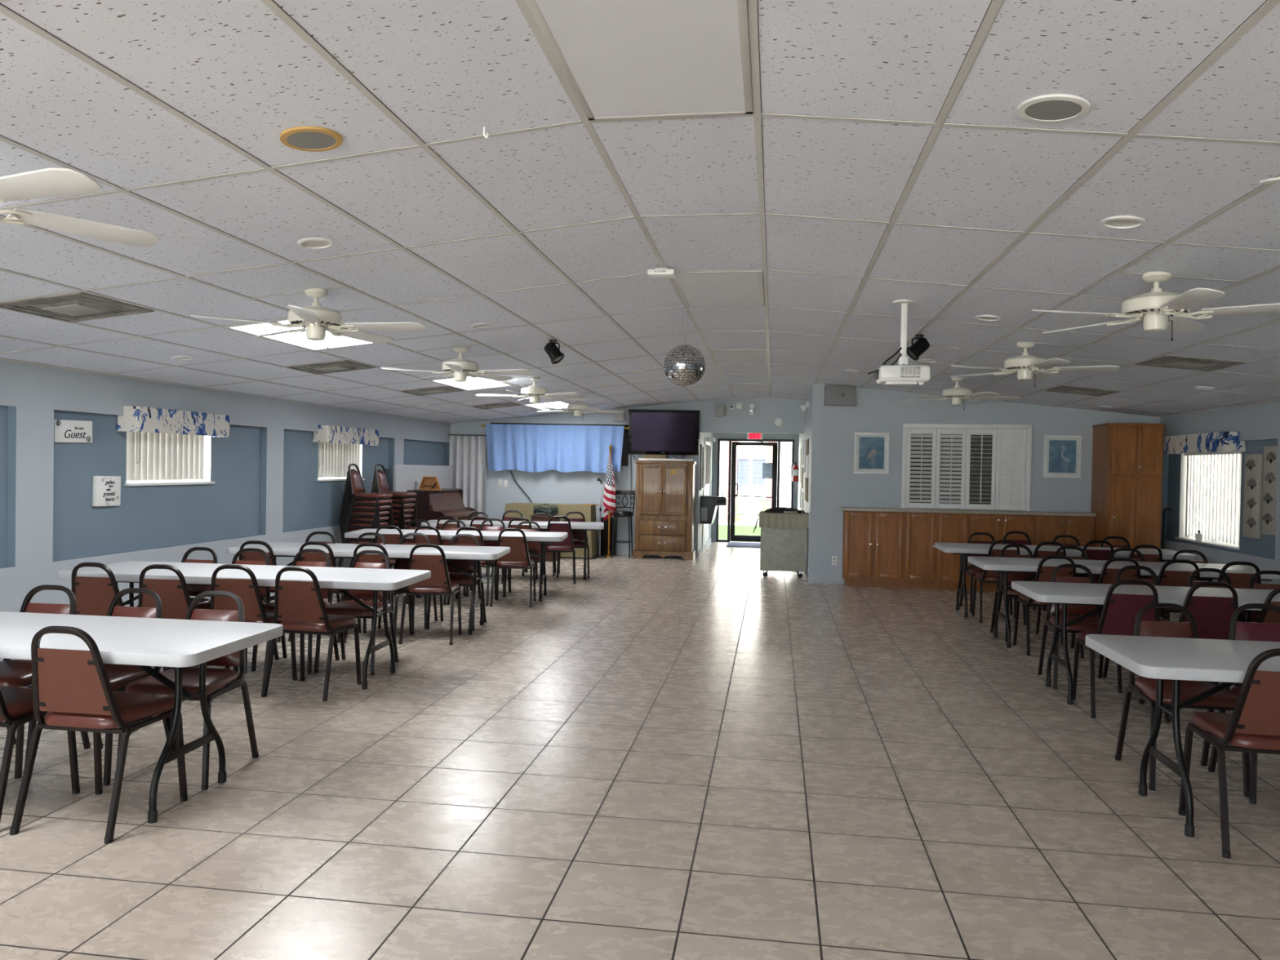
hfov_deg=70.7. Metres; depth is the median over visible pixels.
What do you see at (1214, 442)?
window valance
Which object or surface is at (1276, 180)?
ceiling fan
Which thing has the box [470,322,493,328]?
recessed light
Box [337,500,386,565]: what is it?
chair
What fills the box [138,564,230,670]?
chair
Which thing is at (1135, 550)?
chair
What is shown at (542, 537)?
folding table
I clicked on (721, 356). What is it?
recessed light
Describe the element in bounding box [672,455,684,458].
serving bowl
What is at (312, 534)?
chair
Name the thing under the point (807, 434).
wall
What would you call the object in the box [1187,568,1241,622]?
chair
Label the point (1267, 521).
flower
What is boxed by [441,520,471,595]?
chair
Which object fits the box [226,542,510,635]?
folding table
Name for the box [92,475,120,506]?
canvas
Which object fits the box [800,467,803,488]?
paper notice
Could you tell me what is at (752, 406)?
emergency light
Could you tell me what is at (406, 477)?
table
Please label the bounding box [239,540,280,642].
chair
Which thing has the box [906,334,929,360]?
spotlight
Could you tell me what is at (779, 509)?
bag
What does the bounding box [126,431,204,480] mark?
vertical blind
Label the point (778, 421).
smoke detector
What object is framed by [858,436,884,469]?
print
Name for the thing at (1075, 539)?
chair
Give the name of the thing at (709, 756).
floor
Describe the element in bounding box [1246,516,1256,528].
flower
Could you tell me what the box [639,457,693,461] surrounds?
board
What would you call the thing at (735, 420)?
wall header
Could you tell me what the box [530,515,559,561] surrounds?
crate
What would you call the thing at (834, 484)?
wall
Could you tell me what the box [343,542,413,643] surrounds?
chair
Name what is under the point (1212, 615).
chair
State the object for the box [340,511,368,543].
chair
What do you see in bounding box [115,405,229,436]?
window valance
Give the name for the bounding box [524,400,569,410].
ceiling light
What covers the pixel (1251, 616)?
chair
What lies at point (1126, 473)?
tall cabinet
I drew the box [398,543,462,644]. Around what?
chair
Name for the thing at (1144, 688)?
chair
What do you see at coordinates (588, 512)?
covered table
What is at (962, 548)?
folding table
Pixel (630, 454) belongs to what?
cable
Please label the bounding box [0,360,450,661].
wall
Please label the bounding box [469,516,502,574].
chair
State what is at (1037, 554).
chair
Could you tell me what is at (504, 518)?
chair
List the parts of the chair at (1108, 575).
leg, frame, backrest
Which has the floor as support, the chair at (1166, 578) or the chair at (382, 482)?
the chair at (1166, 578)
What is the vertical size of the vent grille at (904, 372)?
0.070 m
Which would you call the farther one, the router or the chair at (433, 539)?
the chair at (433, 539)
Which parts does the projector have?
ceiling plate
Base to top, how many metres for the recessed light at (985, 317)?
0.026 m
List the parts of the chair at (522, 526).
backrest, frame, leg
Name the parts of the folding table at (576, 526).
rail, leg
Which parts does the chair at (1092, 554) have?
frame, backrest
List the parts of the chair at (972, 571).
leg, leg, seat, backrest, frame, leg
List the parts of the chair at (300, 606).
leg, backrest, leg, frame, seat, seat frame, leg, leg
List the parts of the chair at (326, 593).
leg, leg, seat, leg, backrest, frame, leg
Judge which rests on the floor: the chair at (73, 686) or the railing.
the chair at (73, 686)
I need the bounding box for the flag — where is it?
[603,444,615,556]
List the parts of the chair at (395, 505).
frame, leg, seat, leg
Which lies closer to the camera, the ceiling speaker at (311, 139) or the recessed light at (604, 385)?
the ceiling speaker at (311, 139)
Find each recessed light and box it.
[170,355,195,359]
[297,237,333,248]
[324,385,341,388]
[415,404,427,406]
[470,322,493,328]
[524,0,753,120]
[549,361,565,364]
[597,384,610,386]
[672,270,764,306]
[710,349,767,363]
[844,368,859,372]
[920,359,937,362]
[975,315,1000,320]
[1097,404,1113,407]
[1100,215,1145,228]
[1193,386,1214,389]
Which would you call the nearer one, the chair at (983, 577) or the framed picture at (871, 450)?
the chair at (983, 577)
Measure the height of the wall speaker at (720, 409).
0.225 m
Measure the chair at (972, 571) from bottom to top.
0.857 m
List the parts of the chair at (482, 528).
leg, backrest, frame, leg, leg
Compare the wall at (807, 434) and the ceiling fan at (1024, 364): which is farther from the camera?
the wall at (807, 434)
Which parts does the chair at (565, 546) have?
seat, backrest, seat frame, frame, leg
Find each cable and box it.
[509,469,532,502]
[630,453,631,511]
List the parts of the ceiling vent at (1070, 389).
plate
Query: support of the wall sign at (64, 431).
attached to the wall at (267, 488)
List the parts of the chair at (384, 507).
frame, seat frame, seat, leg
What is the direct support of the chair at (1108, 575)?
on the floor
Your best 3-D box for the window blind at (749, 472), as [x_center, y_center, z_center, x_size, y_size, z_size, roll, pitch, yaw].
[3.201,-0.149,26.088,0.841,0.890,0.008,1,1,8]
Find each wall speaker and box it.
[613,410,624,422]
[714,403,726,416]
[824,385,855,405]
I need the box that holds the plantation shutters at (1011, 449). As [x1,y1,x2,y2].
[901,423,1031,511]
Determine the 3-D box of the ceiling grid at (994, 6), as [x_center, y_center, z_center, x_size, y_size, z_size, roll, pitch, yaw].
[0.351,-1.036,4.688,10.521,0.548,22.201,1,1,8]
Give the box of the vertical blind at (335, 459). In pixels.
[318,442,359,477]
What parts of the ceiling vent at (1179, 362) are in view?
plate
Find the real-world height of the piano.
1.125 m
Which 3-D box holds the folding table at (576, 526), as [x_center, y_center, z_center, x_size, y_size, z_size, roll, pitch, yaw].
[-1.725,0.957,12.416,2.440,0.742,0.755,1,1,-3]
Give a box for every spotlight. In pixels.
[543,339,564,364]
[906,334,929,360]
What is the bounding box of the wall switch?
[503,480,507,486]
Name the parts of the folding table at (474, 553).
rail, leg, leg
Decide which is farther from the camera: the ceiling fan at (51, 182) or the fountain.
the fountain
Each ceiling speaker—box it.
[279,126,342,151]
[1017,93,1090,123]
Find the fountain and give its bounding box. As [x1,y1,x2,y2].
[699,492,727,524]
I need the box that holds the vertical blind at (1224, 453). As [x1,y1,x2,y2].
[1183,451,1241,544]
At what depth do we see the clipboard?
15.11 m
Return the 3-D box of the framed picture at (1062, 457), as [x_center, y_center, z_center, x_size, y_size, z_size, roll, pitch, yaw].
[5.484,-0.303,11.706,0.457,0.546,0.025,1,1,8]
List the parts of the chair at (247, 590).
leg, backrest, frame, seat, leg, leg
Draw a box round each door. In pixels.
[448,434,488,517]
[715,438,794,542]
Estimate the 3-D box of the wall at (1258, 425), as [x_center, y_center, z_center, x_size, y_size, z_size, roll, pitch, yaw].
[5.359,0.431,2.243,0.200,2.319,18.800,1,1,8]
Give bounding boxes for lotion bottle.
[1195,530,1202,541]
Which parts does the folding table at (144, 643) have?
leg, leg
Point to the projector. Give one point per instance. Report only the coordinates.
(901, 374)
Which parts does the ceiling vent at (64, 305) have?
plate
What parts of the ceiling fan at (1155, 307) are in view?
blade, blade, pull chain, blade, blade, blade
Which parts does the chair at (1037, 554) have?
frame, backrest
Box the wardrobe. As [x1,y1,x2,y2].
[632,460,696,559]
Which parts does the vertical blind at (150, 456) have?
pull cord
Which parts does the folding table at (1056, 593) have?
leg, leg, rail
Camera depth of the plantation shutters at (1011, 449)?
11.87 m
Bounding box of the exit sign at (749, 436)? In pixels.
[746,433,762,439]
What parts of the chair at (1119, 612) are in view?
leg, seat frame, seat, leg, frame, backrest, leg, leg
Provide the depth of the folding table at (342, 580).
6.25 m
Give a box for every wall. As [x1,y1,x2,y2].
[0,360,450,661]
[450,400,712,556]
[711,432,799,541]
[797,383,813,575]
[808,382,1160,584]
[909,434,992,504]
[1160,401,1279,622]
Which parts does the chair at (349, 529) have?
frame, seat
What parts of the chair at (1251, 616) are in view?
frame, backrest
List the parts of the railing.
rail, rail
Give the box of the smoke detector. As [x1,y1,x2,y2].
[774,417,782,426]
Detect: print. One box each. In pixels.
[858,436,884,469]
[1048,440,1076,472]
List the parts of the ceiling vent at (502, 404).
plate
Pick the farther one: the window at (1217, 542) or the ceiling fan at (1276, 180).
the window at (1217, 542)
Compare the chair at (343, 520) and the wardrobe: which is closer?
the chair at (343, 520)
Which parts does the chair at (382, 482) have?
frame, backrest, seat, leg, seat frame, leg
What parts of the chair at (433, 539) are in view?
backrest, frame, leg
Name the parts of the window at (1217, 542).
sill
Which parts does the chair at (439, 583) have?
leg, leg, backrest, frame, seat frame, seat, leg, leg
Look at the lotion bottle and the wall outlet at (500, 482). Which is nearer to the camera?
the lotion bottle
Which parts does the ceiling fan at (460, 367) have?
blade, blade, blade, blade, blade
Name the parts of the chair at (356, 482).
leg, frame, backrest, seat frame, seat, leg, leg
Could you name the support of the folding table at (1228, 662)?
on the floor
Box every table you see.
[0,611,283,823]
[57,560,431,689]
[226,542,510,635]
[344,528,568,601]
[391,464,452,566]
[421,520,604,579]
[504,502,597,558]
[934,542,1195,618]
[967,555,1279,648]
[1011,581,1279,704]
[1084,634,1279,837]
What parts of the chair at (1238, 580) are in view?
frame, backrest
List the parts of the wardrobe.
door, drawer, drawer, cornice, door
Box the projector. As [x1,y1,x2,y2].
[867,299,930,385]
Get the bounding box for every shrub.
[734,496,746,524]
[753,497,770,519]
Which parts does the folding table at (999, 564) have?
leg, leg, rail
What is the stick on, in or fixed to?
on the floor
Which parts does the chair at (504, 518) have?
backrest, frame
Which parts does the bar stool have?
leg, leg, seat, rail, leg, leg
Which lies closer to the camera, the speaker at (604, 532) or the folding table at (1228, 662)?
the folding table at (1228, 662)
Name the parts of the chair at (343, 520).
frame, leg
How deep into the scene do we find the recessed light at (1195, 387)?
8.49 m
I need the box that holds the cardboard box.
[642,453,667,458]
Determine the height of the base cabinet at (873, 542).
1.005 m
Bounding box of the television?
[627,408,699,455]
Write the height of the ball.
0.604 m
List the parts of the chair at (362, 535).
frame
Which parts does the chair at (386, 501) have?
leg, frame, seat frame, seat, leg, leg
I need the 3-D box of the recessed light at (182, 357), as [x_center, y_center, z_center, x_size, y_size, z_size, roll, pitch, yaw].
[-3.623,-0.969,7.149,0.169,0.028,0.169,1,1,3]
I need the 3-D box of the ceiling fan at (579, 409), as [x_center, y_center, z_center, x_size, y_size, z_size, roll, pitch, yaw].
[-0.928,-1.036,12.920,1.290,0.355,1.233,2,1,42]
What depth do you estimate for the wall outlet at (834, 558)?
12.15 m
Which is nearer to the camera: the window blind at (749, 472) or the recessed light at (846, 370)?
the recessed light at (846, 370)
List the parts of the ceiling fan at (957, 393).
blade, blade, blade, blade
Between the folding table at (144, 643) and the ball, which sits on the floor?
the folding table at (144, 643)
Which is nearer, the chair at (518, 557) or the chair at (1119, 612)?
the chair at (1119, 612)
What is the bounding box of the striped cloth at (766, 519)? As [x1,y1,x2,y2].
[752,511,808,533]
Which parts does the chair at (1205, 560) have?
backrest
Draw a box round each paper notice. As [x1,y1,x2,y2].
[762,462,772,478]
[799,447,801,482]
[799,487,801,507]
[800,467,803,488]
[800,492,803,512]
[801,440,804,465]
[803,440,805,472]
[804,477,808,502]
[805,439,808,455]
[805,456,808,476]
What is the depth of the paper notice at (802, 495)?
15.41 m
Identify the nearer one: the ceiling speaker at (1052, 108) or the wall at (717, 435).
the ceiling speaker at (1052, 108)
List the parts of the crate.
lid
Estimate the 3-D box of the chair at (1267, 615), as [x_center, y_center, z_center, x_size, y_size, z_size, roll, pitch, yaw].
[4.095,1.093,5.867,0.455,0.857,0.501,1,1,6]
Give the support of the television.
attached to the wall at (548, 486)
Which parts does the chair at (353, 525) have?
leg, frame, seat frame, seat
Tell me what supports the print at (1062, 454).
attached to the framed picture at (1062, 457)
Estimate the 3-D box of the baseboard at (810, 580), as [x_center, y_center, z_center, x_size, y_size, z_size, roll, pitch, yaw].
[2.979,1.326,15.440,0.442,0.085,6.612,1,1,8]
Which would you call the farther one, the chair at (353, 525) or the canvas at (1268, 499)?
the chair at (353, 525)
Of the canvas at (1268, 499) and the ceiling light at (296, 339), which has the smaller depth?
the ceiling light at (296, 339)
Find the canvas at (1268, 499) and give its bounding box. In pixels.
[1261,445,1277,535]
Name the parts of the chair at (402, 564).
leg, leg, frame, backrest, leg, leg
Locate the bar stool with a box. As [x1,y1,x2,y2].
[611,490,635,558]
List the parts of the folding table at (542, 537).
rail, leg, leg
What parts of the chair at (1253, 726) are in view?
leg, leg, seat frame, seat, frame, backrest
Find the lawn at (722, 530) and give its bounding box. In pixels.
[718,524,760,542]
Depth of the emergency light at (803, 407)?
13.24 m
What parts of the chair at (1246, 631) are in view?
leg, seat, frame, leg, backrest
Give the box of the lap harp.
[417,476,440,490]
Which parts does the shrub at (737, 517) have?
stem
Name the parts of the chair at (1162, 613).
leg, backrest, frame, seat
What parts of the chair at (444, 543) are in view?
backrest, frame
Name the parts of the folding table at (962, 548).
leg, leg, rail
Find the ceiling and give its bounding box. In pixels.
[0,0,1279,423]
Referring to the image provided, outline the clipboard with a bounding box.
[581,503,599,505]
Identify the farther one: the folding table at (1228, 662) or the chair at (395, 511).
the chair at (395, 511)
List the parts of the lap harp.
panel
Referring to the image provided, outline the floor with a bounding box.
[0,541,1279,959]
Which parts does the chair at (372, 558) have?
leg, leg, backrest, frame, leg, seat frame, seat, leg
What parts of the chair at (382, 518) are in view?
frame, seat, seat frame, leg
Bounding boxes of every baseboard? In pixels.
[697,537,711,555]
[804,568,841,584]
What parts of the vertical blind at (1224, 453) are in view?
pull cord, head rail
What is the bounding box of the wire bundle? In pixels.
[533,503,558,515]
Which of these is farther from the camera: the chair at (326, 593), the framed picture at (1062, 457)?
the framed picture at (1062, 457)
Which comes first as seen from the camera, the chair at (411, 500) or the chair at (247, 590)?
the chair at (247, 590)
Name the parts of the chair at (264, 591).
seat, leg, backrest, frame, leg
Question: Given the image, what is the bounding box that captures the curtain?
[480,423,630,472]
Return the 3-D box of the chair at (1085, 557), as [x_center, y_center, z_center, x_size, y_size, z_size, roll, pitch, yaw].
[4.055,1.059,8.335,0.455,0.857,0.501,1,1,6]
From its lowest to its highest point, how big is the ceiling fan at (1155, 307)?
0.355 m
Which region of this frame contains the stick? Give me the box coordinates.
[1162,507,1172,562]
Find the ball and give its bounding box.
[663,309,705,386]
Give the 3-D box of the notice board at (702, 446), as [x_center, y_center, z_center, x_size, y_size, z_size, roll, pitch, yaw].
[1.098,-0.223,16.011,0.030,0.800,0.501,1,1,8]
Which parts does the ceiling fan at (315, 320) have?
blade, blade, blade, blade, blade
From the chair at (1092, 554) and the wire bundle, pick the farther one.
the wire bundle
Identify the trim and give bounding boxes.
[0,0,1279,423]
[702,437,711,547]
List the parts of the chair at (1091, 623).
leg, leg, seat frame, backrest, frame, seat, leg, leg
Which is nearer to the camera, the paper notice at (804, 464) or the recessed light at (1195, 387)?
the recessed light at (1195, 387)
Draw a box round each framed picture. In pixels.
[853,432,889,474]
[1043,435,1081,478]
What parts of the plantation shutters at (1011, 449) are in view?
shutter panel, tilt rod, shutter panel, tilt rod, shutter panel, tilt rod, shutter panel, tilt rod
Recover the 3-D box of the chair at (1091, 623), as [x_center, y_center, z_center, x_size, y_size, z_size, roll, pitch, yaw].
[3.226,1.068,6.618,0.455,0.857,0.501,1,1,11]
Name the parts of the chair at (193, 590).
seat, backrest, frame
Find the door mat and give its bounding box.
[725,542,759,547]
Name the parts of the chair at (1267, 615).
frame, backrest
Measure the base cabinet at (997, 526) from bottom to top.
1.005 m
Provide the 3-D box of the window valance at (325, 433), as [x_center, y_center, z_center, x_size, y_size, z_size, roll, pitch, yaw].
[-3.850,-0.583,11.903,0.211,0.210,1.470,1,1,8]
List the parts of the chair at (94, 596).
backrest, frame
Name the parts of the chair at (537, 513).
backrest, frame, leg, leg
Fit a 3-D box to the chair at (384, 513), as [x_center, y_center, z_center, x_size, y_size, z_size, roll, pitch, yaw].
[-3.532,0.440,11.645,0.501,0.857,0.455,1,1,7]
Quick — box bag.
[764,506,804,513]
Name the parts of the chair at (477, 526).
backrest, frame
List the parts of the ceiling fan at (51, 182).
blade, blade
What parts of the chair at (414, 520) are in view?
backrest, frame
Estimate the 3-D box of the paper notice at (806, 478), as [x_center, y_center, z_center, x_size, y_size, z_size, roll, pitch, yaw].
[2.520,0.139,13.655,0.011,0.350,1.050,1,1,8]
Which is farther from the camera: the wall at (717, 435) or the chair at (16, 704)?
the wall at (717, 435)
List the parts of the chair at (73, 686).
leg, backrest, frame, leg, seat frame, seat, leg, leg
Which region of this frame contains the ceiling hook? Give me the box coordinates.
[483,126,488,138]
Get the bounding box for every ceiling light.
[224,319,373,350]
[429,376,512,390]
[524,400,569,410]
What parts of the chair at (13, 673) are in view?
seat, leg, frame, backrest, leg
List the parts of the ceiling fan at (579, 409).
blade, blade, blade, blade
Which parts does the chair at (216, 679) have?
leg, leg, seat, frame, leg, seat frame, backrest, leg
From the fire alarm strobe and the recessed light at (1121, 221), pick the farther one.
the fire alarm strobe
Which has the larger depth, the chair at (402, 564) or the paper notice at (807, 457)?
the paper notice at (807, 457)
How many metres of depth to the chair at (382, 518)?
11.46 m
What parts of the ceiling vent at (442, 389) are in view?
plate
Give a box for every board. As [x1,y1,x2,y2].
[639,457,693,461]
[699,444,704,490]
[704,442,710,486]
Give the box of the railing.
[719,497,791,515]
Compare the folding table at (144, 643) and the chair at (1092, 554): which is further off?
the chair at (1092, 554)
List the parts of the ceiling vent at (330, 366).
plate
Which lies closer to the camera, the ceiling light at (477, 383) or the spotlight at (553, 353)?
the spotlight at (553, 353)
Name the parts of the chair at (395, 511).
leg, seat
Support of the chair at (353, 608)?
on the floor
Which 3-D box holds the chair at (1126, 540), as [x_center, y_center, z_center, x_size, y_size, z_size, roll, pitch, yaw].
[5.241,1.059,9.837,0.455,0.857,0.501,1,1,13]
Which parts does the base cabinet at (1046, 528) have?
door, door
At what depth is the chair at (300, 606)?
5.86 m
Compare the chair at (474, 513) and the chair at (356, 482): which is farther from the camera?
the chair at (474, 513)
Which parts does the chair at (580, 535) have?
leg, leg, backrest, frame, seat, leg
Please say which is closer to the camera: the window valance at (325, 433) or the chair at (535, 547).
the chair at (535, 547)
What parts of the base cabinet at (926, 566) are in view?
door, door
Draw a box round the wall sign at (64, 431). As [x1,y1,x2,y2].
[53,419,92,442]
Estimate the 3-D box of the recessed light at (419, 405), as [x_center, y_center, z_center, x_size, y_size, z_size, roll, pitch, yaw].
[-2.966,-1.016,12.258,0.169,0.028,0.169,1,1,3]
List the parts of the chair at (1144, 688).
leg, leg, backrest, frame, seat frame, seat, leg, leg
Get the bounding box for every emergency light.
[748,397,755,415]
[800,401,809,411]
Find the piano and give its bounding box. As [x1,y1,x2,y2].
[406,488,478,529]
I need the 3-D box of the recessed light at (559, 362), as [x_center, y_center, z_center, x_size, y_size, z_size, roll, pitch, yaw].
[-0.852,-1.211,9.343,0.169,0.028,0.169,1,1,3]
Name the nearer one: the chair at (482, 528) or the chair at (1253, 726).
the chair at (1253, 726)
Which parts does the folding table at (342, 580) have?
leg, rail, leg, leg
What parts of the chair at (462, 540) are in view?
leg, backrest, frame, seat, seat frame, leg, leg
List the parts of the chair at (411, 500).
frame, leg, seat frame, seat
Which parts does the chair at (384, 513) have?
leg, frame, seat, seat frame, leg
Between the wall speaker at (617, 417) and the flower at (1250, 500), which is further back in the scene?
the wall speaker at (617, 417)
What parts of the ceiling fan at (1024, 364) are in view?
blade, blade, blade, blade, blade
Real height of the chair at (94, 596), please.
0.857 m
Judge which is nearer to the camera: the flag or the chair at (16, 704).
the chair at (16, 704)
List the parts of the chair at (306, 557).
backrest, frame, seat frame, leg, leg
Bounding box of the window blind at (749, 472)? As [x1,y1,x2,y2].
[737,459,765,490]
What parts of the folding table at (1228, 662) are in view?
leg, leg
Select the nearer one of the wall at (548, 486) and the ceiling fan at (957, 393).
the ceiling fan at (957, 393)
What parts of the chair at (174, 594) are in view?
backrest, frame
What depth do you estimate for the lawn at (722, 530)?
22.70 m
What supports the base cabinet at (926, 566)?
on the floor
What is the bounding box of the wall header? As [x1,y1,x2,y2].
[700,397,804,433]
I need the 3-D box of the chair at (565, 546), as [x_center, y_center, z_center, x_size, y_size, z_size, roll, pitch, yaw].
[-1.075,0.905,11.931,0.455,0.887,0.501,1,1,-6]
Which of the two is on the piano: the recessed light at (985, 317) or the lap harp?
the lap harp
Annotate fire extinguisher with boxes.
[791,462,798,481]
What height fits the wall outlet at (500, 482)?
0.120 m
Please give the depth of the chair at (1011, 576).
8.57 m
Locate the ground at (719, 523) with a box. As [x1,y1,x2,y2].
[719,523,759,525]
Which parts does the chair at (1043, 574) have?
leg, leg, seat, seat frame, frame, backrest, leg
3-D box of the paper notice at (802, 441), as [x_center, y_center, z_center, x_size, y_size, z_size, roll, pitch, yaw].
[2.842,-0.474,15.749,0.011,0.430,0.800,1,1,8]
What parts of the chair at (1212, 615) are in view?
frame, backrest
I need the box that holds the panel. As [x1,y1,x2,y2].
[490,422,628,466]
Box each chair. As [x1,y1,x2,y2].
[0,584,90,778]
[0,686,79,822]
[9,626,187,844]
[24,587,173,786]
[71,562,165,688]
[115,591,258,790]
[136,546,217,667]
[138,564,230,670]
[191,547,279,673]
[206,564,297,697]
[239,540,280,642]
[251,548,339,674]
[262,566,361,701]
[288,541,361,643]
[305,531,340,602]
[314,550,398,675]
[331,532,391,608]
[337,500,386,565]
[337,506,370,567]
[338,493,387,559]
[339,516,343,567]
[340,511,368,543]
[342,469,391,536]
[342,477,391,540]
[342,482,389,543]
[343,463,394,530]
[343,488,388,528]
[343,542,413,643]
[367,524,418,604]
[371,486,413,527]
[372,481,413,528]
[373,469,416,528]
[373,476,414,528]
[374,463,417,528]
[377,533,437,629]
[393,518,411,527]
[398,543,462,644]
[404,519,431,595]
[413,525,457,604]
[426,533,486,631]
[435,515,460,529]
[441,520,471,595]
[447,526,496,605]
[466,511,488,576]
[466,518,511,597]
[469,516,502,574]
[489,528,536,607]
[491,510,528,576]
[501,517,537,583]
[505,520,543,597]
[521,512,556,576]
[542,515,576,584]
[555,511,589,577]
[959,532,1012,614]
[971,540,1025,625]
[990,544,1054,641]
[995,531,1047,610]
[1013,541,1071,625]
[1013,555,1084,658]
[1037,564,1122,693]
[1042,534,1080,610]
[1045,546,1095,644]
[1058,540,1114,615]
[1070,557,1140,653]
[1072,578,1169,723]
[1100,536,1130,547]
[1102,565,1173,685]
[1109,547,1169,620]
[1115,603,1249,797]
[1128,544,1162,578]
[1143,581,1242,721]
[1157,559,1199,613]
[1172,550,1212,581]
[1177,648,1279,858]
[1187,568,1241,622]
[1208,603,1279,804]
[1213,587,1279,685]
[1217,561,1261,622]
[1234,570,1279,685]
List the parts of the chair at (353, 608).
leg, leg, seat, frame, backrest, seat frame, leg, leg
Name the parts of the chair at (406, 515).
seat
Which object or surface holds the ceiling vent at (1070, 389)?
in the ceiling
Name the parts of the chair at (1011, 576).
leg, leg, seat frame, seat, frame, backrest, leg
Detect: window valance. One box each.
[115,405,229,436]
[312,425,378,445]
[1163,431,1245,453]
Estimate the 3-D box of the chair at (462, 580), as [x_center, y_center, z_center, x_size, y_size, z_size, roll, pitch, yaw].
[-1.727,0.955,8.545,0.455,0.857,0.501,1,1,4]
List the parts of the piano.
lid, arm, arm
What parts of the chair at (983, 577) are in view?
leg, leg, seat frame, seat, frame, backrest, leg, leg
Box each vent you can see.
[0,291,154,322]
[285,360,374,374]
[400,386,464,395]
[471,401,521,408]
[717,499,724,502]
[1044,385,1119,396]
[1135,355,1245,371]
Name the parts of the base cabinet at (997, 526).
door, door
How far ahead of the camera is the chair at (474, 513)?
12.87 m
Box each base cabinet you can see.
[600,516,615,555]
[841,511,905,587]
[903,511,969,590]
[967,513,1034,591]
[1034,515,1094,546]
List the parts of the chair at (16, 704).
leg, seat, frame, seat frame, leg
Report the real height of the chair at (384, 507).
0.857 m
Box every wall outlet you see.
[497,480,502,486]
[831,555,837,564]
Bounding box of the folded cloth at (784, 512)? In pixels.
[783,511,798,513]
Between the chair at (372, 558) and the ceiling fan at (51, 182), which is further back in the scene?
the chair at (372, 558)
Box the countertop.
[839,506,1096,516]
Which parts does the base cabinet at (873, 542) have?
door, door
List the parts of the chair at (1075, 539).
backrest, frame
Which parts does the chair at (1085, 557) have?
frame, backrest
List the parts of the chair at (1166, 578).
seat frame, backrest, frame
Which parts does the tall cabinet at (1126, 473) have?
door, door, door, door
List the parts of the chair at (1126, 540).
backrest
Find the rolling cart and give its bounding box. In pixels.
[760,527,806,577]
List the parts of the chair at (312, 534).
frame, leg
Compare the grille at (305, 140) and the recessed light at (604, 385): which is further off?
the recessed light at (604, 385)
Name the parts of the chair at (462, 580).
leg, leg, backrest, seat, frame, seat frame, leg, leg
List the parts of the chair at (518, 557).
leg, leg, backrest, seat frame, frame, seat, leg, leg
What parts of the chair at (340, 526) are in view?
frame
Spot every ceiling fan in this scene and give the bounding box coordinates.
[0,167,159,247]
[190,288,426,349]
[381,346,533,387]
[475,377,583,408]
[537,395,624,420]
[897,377,1020,409]
[950,342,1119,386]
[1031,271,1279,341]
[1259,177,1279,183]
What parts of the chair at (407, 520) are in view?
seat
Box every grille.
[286,131,336,149]
[900,368,920,377]
[1024,100,1081,119]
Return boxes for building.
[719,440,791,524]
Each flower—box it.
[1245,459,1255,471]
[1246,497,1257,508]
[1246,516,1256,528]
[1247,477,1257,489]
[1262,513,1273,524]
[1263,492,1273,504]
[1265,471,1275,484]
[1266,451,1275,463]
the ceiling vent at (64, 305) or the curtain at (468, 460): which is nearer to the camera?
the ceiling vent at (64, 305)
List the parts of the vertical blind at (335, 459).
pull cord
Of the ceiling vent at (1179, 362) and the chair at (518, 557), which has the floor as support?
the chair at (518, 557)
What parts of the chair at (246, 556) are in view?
backrest, frame, leg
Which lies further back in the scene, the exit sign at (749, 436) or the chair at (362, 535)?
the exit sign at (749, 436)
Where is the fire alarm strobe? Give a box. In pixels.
[735,397,742,408]
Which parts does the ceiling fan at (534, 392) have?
blade, blade, blade, blade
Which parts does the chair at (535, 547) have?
leg, frame, backrest, seat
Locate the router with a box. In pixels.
[647,267,675,278]
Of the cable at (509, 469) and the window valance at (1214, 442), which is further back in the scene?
the cable at (509, 469)
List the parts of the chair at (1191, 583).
backrest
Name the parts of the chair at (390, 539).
backrest, frame, seat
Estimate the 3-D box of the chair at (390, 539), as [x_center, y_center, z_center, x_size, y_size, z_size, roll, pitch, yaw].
[-2.742,0.917,10.045,0.455,0.857,0.501,1,1,0]
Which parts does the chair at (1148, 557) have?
frame, backrest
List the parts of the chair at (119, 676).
leg, leg, seat, backrest, frame, leg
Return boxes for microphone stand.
[593,478,607,558]
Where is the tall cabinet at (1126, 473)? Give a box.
[1090,422,1164,548]
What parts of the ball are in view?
hanging cord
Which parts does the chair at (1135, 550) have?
frame, backrest, leg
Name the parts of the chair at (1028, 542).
backrest, frame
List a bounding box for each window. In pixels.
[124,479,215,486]
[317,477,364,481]
[1174,453,1241,549]
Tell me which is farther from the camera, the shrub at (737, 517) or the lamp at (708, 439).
the shrub at (737, 517)
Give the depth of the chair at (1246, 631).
4.61 m
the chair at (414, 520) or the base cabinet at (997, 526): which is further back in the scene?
the base cabinet at (997, 526)
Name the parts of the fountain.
panel, trim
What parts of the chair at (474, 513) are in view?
frame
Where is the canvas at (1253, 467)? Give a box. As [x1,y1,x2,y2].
[1242,453,1262,538]
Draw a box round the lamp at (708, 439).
[706,437,715,441]
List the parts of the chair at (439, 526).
backrest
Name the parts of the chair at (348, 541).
frame, seat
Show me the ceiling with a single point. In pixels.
(448, 69)

